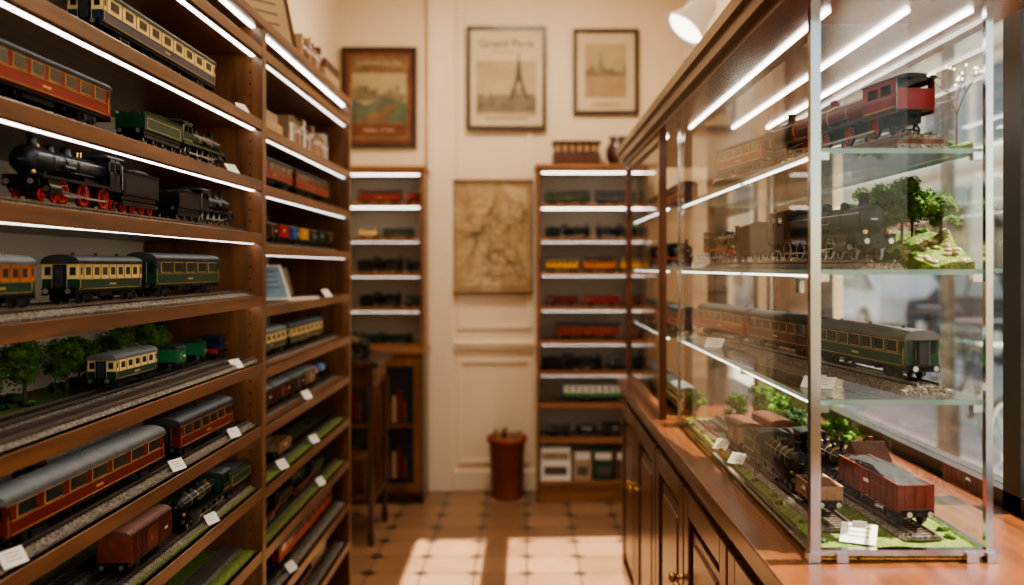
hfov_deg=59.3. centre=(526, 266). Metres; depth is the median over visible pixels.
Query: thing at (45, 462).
coach
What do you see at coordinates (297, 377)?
wagon
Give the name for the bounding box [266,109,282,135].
cardboard boxes
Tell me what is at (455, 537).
floor
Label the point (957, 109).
trees
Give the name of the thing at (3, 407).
bush
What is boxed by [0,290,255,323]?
railway track
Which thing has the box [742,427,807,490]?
steam locomotive
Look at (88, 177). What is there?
steam locomotive
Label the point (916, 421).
ground
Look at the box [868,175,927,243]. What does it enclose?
tree
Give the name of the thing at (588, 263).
coach
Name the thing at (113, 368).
coach
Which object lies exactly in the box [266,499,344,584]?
railway track
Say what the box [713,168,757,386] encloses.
door
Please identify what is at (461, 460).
trim
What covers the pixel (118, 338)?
tree
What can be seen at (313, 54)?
books
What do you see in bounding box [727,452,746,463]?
price tag
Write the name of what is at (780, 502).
bush
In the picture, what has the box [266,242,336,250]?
railway track
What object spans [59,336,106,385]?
tree
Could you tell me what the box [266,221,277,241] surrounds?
wagon
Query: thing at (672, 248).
steam locomotive
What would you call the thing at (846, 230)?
steam locomotive
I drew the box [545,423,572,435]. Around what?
wagon
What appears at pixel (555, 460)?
boxes
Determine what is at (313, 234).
wagon
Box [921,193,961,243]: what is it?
tree
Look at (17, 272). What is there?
coach
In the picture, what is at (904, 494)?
wagon
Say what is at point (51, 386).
bush
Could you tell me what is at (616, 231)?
steam locomotive
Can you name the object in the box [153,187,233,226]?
steam locomotive
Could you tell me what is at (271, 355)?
railway track
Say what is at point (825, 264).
railway track
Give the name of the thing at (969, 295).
parked car
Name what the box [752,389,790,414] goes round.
tree
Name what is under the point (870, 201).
tree
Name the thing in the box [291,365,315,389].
wagon
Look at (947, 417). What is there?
street lamp
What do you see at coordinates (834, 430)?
tree
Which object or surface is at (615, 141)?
ceramic vase
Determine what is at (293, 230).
wagon
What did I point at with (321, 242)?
wagon
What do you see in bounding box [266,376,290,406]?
wagon
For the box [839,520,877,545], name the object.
price tag
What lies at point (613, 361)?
wagon
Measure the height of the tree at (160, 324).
0.123 m
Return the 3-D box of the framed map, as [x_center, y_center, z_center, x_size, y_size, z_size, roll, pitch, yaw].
[-0.216,-0.186,5.465,0.505,0.688,0.028,0,0,0]
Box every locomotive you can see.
[2,133,159,215]
[114,110,225,166]
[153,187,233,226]
[169,459,251,528]
[200,335,228,357]
[266,484,291,523]
[282,455,322,496]
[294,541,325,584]
[351,331,373,360]
[356,256,404,272]
[358,291,402,306]
[360,331,414,343]
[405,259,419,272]
[540,353,603,369]
[544,224,590,237]
[594,224,638,237]
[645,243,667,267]
[667,239,693,267]
[736,194,895,261]
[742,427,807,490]
[765,72,936,163]
[777,426,850,482]
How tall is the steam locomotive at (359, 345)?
0.140 m
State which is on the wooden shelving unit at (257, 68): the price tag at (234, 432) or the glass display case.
the price tag at (234, 432)
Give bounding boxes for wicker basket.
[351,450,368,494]
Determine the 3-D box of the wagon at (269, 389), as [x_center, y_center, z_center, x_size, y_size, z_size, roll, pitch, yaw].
[-0.790,0.389,2.590,0.068,0.076,0.215,0,0,0]
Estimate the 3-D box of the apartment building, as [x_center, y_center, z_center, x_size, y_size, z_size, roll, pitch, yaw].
[11.850,-3.230,22.000,5.300,9.220,56.000,0,0,0]
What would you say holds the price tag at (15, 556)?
on the wooden shelving unit at (257, 68)
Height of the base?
0.019 m
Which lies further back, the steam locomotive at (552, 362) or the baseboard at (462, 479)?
the baseboard at (462, 479)
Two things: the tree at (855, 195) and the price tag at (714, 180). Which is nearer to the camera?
the tree at (855, 195)
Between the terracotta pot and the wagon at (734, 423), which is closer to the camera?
the wagon at (734, 423)
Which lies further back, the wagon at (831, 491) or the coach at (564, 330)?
the coach at (564, 330)
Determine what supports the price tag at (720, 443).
on the base
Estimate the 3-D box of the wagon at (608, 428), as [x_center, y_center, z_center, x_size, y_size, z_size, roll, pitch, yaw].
[0.517,0.954,5.300,0.171,0.079,0.059,0,0,0]
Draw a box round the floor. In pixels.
[351,490,625,584]
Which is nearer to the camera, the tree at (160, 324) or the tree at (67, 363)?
the tree at (67, 363)
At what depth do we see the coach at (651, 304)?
3.42 m
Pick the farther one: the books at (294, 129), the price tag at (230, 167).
the books at (294, 129)
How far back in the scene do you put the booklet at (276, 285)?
2.87 m
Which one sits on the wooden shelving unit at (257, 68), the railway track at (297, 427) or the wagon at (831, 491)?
the railway track at (297, 427)
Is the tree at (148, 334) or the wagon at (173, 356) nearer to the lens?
the wagon at (173, 356)
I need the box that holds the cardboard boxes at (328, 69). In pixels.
[322,58,338,87]
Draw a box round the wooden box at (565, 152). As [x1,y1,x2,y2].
[551,141,600,163]
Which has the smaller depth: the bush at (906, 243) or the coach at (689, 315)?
the bush at (906, 243)
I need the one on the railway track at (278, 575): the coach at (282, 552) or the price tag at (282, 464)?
the coach at (282, 552)
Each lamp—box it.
[53,350,69,400]
[664,0,716,48]
[935,44,960,457]
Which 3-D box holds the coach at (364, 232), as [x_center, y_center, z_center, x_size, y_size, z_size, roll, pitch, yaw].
[-0.930,-0.205,5.300,0.131,0.074,0.066,0,0,0]
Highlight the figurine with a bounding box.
[754,460,760,475]
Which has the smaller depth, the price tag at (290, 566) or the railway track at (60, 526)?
the railway track at (60, 526)
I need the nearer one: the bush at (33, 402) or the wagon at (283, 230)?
the bush at (33, 402)
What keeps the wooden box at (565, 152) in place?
on the bookcase at (551, 407)
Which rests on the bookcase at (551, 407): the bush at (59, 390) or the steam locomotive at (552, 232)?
the steam locomotive at (552, 232)
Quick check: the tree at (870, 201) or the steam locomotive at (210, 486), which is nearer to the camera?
the tree at (870, 201)
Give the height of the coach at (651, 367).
0.089 m
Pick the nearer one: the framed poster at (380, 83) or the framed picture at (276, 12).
the framed picture at (276, 12)
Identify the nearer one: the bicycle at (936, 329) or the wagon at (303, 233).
the wagon at (303, 233)
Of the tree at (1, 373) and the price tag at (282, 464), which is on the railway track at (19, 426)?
the tree at (1, 373)
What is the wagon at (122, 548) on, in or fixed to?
on the railway track at (81, 568)
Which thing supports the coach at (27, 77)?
on the railway track
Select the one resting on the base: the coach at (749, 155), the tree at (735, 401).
the tree at (735, 401)
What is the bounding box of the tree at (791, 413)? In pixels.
[778,404,807,426]
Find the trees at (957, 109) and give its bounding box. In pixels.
[927,63,981,144]
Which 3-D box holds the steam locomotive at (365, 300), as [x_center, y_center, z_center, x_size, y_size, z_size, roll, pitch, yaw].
[-0.860,0.188,5.300,0.258,0.095,0.060,0,0,0]
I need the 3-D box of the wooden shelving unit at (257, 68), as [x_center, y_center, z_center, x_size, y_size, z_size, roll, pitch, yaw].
[-0.882,0.343,2.105,0.340,2.035,3.110,0,0,0]
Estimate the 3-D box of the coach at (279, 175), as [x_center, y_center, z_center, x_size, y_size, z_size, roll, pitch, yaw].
[-0.790,-0.287,2.705,0.068,0.096,0.445,0,0,0]
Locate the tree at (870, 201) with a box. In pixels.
[868,194,896,233]
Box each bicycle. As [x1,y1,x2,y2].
[914,306,965,391]
[939,318,1002,435]
[971,342,1002,476]
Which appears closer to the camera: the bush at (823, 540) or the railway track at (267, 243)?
the bush at (823, 540)
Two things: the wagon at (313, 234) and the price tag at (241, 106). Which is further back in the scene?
the wagon at (313, 234)
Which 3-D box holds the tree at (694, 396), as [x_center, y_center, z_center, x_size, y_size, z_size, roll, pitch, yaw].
[0.485,0.398,2.606,0.068,0.092,0.081,0,0,-38]
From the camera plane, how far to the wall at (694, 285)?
3.66 m
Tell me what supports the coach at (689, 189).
in the glass display case
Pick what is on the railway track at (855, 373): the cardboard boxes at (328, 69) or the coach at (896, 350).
the coach at (896, 350)
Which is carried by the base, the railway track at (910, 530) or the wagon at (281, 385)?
the railway track at (910, 530)
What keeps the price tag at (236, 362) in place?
attached to the railway track at (19, 426)
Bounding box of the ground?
[733,294,1002,475]
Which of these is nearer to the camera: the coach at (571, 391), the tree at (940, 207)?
the tree at (940, 207)
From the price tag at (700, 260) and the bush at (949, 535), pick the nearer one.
the bush at (949, 535)
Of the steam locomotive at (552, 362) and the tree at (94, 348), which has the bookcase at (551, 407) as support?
the steam locomotive at (552, 362)
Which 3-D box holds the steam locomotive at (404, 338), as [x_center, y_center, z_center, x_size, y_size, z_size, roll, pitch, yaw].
[-0.829,0.415,5.300,0.332,0.070,0.059,0,0,0]
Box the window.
[821,8,1023,518]
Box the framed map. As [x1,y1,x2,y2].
[453,180,532,292]
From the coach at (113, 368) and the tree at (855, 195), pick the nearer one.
the tree at (855, 195)
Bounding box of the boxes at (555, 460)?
[541,446,621,479]
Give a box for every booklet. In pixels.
[266,265,291,300]
[282,267,293,295]
[290,296,318,300]
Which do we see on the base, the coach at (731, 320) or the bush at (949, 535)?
the bush at (949, 535)
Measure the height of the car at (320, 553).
0.090 m
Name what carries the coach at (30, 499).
on the railway track at (60, 526)
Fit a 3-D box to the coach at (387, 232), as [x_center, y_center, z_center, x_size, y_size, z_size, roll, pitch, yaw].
[-0.757,-0.200,5.300,0.200,0.064,0.066,0,0,0]
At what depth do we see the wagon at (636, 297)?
5.27 m
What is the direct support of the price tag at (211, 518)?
on the wooden shelving unit at (257, 68)
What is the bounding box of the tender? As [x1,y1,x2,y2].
[703,226,748,261]
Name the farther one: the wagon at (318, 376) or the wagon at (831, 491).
the wagon at (318, 376)
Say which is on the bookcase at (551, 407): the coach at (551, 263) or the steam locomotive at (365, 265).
the coach at (551, 263)
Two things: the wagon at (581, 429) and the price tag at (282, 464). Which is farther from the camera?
the wagon at (581, 429)
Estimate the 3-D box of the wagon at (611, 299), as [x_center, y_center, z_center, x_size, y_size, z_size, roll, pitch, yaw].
[0.436,0.196,5.300,0.240,0.071,0.061,0,0,0]
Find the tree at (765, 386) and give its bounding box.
[748,383,778,408]
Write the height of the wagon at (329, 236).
0.063 m
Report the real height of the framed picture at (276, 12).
0.231 m
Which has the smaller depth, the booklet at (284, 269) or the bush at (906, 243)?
the bush at (906, 243)
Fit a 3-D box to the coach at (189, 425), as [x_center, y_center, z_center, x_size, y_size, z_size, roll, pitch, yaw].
[-0.772,0.366,2.096,0.068,0.092,0.374,0,0,0]
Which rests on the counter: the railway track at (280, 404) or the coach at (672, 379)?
the coach at (672, 379)
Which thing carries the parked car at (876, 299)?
on the ground
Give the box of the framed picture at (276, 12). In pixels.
[246,0,297,49]
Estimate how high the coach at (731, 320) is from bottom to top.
0.090 m
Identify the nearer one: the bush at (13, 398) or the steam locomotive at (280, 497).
the bush at (13, 398)
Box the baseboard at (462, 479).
[453,470,535,489]
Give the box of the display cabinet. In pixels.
[351,166,429,502]
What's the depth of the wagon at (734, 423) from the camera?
2.10 m
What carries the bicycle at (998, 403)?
on the ground
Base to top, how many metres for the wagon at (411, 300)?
0.071 m
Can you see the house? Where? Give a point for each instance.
(878, 449)
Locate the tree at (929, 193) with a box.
[899,187,940,236]
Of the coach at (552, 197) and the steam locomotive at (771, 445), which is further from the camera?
the coach at (552, 197)
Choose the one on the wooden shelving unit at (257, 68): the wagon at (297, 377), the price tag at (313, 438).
the price tag at (313, 438)
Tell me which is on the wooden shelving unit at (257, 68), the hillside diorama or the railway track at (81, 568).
the railway track at (81, 568)
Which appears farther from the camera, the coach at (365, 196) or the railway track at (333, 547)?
the coach at (365, 196)
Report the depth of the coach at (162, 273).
1.94 m
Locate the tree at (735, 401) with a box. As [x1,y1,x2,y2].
[722,392,749,416]
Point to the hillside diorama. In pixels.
(946, 255)
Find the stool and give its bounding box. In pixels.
[351,352,392,546]
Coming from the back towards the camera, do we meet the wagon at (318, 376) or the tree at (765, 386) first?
the wagon at (318, 376)
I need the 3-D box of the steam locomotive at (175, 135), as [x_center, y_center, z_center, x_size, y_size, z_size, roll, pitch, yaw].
[-0.783,-0.289,2.017,0.063,0.085,0.497,0,0,0]
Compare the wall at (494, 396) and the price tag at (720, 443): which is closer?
the price tag at (720, 443)
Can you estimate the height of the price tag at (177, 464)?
0.022 m
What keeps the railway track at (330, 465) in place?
on the wooden shelving unit at (257, 68)
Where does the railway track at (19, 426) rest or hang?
on the wooden shelving unit at (257, 68)
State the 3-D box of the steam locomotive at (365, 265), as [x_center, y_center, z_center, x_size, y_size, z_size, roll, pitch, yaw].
[-0.861,-0.016,5.300,0.280,0.100,0.061,0,0,0]
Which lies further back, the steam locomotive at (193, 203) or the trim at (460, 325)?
the trim at (460, 325)
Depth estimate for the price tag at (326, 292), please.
3.30 m
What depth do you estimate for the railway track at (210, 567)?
2.28 m
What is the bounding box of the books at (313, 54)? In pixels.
[294,33,321,71]
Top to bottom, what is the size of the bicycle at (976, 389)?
0.985 m
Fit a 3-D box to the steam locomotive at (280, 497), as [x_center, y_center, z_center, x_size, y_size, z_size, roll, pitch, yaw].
[-0.790,0.719,2.700,0.066,0.085,0.403,0,0,0]
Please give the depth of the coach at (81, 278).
1.55 m
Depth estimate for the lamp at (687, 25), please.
3.52 m
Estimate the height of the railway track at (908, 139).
0.033 m
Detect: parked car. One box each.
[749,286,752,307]
[843,275,938,325]
[905,269,1002,364]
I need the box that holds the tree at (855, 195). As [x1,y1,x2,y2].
[852,184,888,233]
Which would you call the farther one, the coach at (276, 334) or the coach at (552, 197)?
the coach at (552, 197)
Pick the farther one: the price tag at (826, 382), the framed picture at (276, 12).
the framed picture at (276, 12)
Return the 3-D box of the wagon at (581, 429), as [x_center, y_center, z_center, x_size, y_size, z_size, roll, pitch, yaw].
[0.350,0.958,5.300,0.159,0.071,0.051,0,0,0]
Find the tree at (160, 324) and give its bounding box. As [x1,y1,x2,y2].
[133,321,165,342]
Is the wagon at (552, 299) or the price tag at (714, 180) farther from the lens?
the wagon at (552, 299)
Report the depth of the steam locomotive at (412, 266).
5.28 m
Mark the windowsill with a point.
(999, 513)
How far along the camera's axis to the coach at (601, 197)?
5.27 m
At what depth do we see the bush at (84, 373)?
2.03 m
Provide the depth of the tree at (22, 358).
1.64 m
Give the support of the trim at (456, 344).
attached to the wall at (494, 396)
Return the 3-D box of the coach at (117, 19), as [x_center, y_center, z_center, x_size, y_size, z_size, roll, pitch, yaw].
[-0.783,-0.459,1.883,0.068,0.096,0.602,0,0,0]
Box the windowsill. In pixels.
[807,416,1023,532]
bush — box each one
[0,404,9,410]
[3,393,21,403]
[17,400,31,406]
[28,399,36,405]
[48,382,70,391]
[52,388,64,393]
[81,371,86,379]
[775,500,782,504]
[821,536,827,542]
[901,241,909,245]
[908,251,924,258]
[914,228,928,234]
[936,525,949,531]
[943,532,957,539]
[948,141,955,146]
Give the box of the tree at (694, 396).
[684,389,709,419]
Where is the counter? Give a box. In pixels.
[617,378,1023,584]
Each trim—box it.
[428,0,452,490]
[453,341,533,348]
[458,0,531,328]
[458,359,531,463]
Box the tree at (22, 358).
[0,340,48,399]
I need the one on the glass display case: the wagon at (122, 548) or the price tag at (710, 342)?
the price tag at (710, 342)
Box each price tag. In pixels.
[0,545,29,569]
[167,457,186,471]
[203,511,219,525]
[224,163,239,173]
[227,427,241,437]
[228,359,242,367]
[235,102,248,112]
[275,458,289,469]
[284,560,297,572]
[301,390,312,398]
[308,434,319,443]
[315,476,325,485]
[321,289,331,296]
[691,252,710,267]
[704,338,724,347]
[712,178,723,184]
[713,438,729,450]
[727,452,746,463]
[800,375,835,388]
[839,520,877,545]
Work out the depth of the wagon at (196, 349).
2.25 m
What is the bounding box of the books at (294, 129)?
[277,115,327,159]
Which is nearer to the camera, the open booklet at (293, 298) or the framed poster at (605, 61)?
the open booklet at (293, 298)
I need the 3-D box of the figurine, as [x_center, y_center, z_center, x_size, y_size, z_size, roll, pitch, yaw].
[0.486,0.425,1.900,0.014,0.034,0.006,0,0,0]
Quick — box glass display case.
[616,0,1023,562]
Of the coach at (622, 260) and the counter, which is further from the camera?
the coach at (622, 260)
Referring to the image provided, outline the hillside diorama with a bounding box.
[823,228,974,268]
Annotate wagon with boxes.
[97,504,171,571]
[157,344,185,371]
[181,339,206,363]
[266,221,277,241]
[266,224,288,243]
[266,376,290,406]
[266,385,272,409]
[266,435,291,459]
[275,370,304,396]
[279,225,298,244]
[283,227,308,245]
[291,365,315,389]
[295,228,317,245]
[306,230,325,246]
[314,231,332,247]
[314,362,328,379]
[314,367,322,383]
[404,192,419,202]
[404,295,419,306]
[544,294,579,305]
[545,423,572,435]
[573,424,599,435]
[580,294,621,305]
[600,422,621,435]
[605,355,639,369]
[621,294,641,305]
[725,414,761,451]
[752,410,793,427]
[795,474,843,510]
[838,454,934,524]
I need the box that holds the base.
[684,417,974,556]
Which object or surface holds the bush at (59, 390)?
on the railway track at (19, 426)
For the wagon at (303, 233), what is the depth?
3.06 m
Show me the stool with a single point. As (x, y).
(367, 374)
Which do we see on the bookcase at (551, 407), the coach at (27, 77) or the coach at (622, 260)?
the coach at (622, 260)
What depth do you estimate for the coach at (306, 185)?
3.15 m
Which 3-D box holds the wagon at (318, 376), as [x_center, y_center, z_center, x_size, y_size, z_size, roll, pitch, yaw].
[-0.790,0.394,3.297,0.057,0.066,0.125,0,0,0]
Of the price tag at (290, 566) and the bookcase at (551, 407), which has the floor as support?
the bookcase at (551, 407)
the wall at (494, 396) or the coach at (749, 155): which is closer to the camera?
the coach at (749, 155)
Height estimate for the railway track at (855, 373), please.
0.021 m
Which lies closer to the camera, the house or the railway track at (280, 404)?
the house
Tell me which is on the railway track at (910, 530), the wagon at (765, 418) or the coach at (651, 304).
the wagon at (765, 418)
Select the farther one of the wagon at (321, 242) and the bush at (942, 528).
the wagon at (321, 242)
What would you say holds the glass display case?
on the counter
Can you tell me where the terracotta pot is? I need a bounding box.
[487,428,526,500]
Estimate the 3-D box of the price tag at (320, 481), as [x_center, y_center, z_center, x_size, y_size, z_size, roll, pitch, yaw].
[-0.734,0.762,3.200,0.020,0.026,0.050,0,0,15]
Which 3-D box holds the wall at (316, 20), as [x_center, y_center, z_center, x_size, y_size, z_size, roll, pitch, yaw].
[-1.210,-0.290,1.950,0.100,3.300,7.100,0,0,0]
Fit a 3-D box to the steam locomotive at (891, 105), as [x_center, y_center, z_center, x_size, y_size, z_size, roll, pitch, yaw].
[0.596,-0.272,1.729,0.073,0.104,0.531,0,0,-9]
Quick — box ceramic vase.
[606,136,626,163]
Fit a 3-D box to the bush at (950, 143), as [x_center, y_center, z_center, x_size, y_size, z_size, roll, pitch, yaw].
[0.700,-0.202,1.480,0.021,0.011,0.022,0,0,-22]
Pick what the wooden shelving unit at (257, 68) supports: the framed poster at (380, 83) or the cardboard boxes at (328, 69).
the cardboard boxes at (328, 69)
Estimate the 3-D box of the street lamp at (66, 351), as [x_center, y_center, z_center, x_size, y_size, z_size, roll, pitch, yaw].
[-0.864,0.205,1.670,0.030,0.100,0.012,0,0,0]
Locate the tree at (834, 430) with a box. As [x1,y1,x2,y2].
[821,416,861,447]
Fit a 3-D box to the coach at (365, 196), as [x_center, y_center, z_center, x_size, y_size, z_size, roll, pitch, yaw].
[-0.864,-0.415,5.300,0.275,0.089,0.066,0,0,0]
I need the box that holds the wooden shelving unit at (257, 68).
[0,0,351,584]
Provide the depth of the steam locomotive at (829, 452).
1.82 m
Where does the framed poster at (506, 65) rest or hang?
attached to the wall at (494, 396)
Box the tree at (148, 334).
[133,323,171,346]
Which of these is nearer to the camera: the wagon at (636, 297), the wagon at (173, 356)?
the wagon at (173, 356)
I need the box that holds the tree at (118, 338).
[92,326,135,352]
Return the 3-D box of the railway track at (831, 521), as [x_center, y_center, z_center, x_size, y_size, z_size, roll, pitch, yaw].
[0.512,0.435,2.025,0.068,0.013,1.050,0,0,-1]
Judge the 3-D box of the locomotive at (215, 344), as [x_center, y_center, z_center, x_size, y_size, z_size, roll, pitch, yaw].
[-0.836,0.212,2.430,0.055,0.061,0.153,0,0,0]
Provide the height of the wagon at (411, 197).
0.071 m
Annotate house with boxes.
[845,436,892,462]
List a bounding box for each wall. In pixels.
[288,0,336,68]
[337,0,681,469]
[682,0,842,415]
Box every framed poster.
[341,47,416,147]
[467,26,545,129]
[573,29,638,114]
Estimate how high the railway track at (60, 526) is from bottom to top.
0.017 m
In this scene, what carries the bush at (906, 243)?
on the hillside diorama
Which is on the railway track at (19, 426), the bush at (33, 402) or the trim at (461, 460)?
the bush at (33, 402)
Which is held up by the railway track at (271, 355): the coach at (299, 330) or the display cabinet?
the coach at (299, 330)
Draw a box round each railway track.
[0,196,245,231]
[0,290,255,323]
[0,357,257,452]
[0,420,255,574]
[28,483,255,584]
[164,545,255,584]
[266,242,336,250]
[266,333,337,362]
[266,373,337,417]
[266,414,344,483]
[266,456,344,543]
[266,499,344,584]
[300,538,344,584]
[690,332,952,395]
[693,418,850,531]
[702,260,906,268]
[708,131,947,192]
[712,415,942,540]
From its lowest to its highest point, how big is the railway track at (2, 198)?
0.013 m
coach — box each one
[0,38,111,125]
[0,252,36,308]
[0,425,165,545]
[11,435,109,479]
[40,253,142,303]
[67,0,215,89]
[86,344,157,388]
[126,251,219,296]
[150,395,233,455]
[266,156,292,190]
[266,324,287,352]
[266,487,331,566]
[277,316,322,347]
[286,167,328,202]
[356,189,403,202]
[357,226,380,237]
[381,228,415,237]
[543,190,591,203]
[543,257,579,271]
[553,322,621,339]
[562,381,623,401]
[580,257,616,271]
[593,190,637,203]
[618,257,642,271]
[645,195,657,214]
[645,298,668,322]
[645,361,675,391]
[667,181,697,205]
[667,302,697,332]
[667,374,696,412]
[697,302,757,341]
[716,132,787,178]
[746,309,832,356]
[821,318,940,378]
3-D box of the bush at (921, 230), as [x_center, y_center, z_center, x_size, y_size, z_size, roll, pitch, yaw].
[0.704,-0.062,1.603,0.028,0.015,0.030,0,0,43]
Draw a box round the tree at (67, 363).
[41,339,87,394]
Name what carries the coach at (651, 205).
in the glass display case
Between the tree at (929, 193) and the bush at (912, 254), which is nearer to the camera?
the bush at (912, 254)
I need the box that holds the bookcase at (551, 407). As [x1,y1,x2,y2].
[534,164,648,501]
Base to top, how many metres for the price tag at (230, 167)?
0.022 m
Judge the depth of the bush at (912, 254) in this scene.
1.47 m
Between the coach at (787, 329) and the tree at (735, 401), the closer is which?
the coach at (787, 329)
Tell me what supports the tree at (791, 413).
on the base
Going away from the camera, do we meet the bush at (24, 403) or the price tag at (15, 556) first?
the price tag at (15, 556)
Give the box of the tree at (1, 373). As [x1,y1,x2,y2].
[0,366,7,392]
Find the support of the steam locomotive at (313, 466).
on the railway track at (330, 465)
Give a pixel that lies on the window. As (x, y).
(1008, 490)
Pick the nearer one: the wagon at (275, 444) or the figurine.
the figurine
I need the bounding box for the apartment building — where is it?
[733,19,1002,295]
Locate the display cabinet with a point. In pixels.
(408, 369)
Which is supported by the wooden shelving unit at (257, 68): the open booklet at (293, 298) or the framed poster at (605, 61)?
the open booklet at (293, 298)

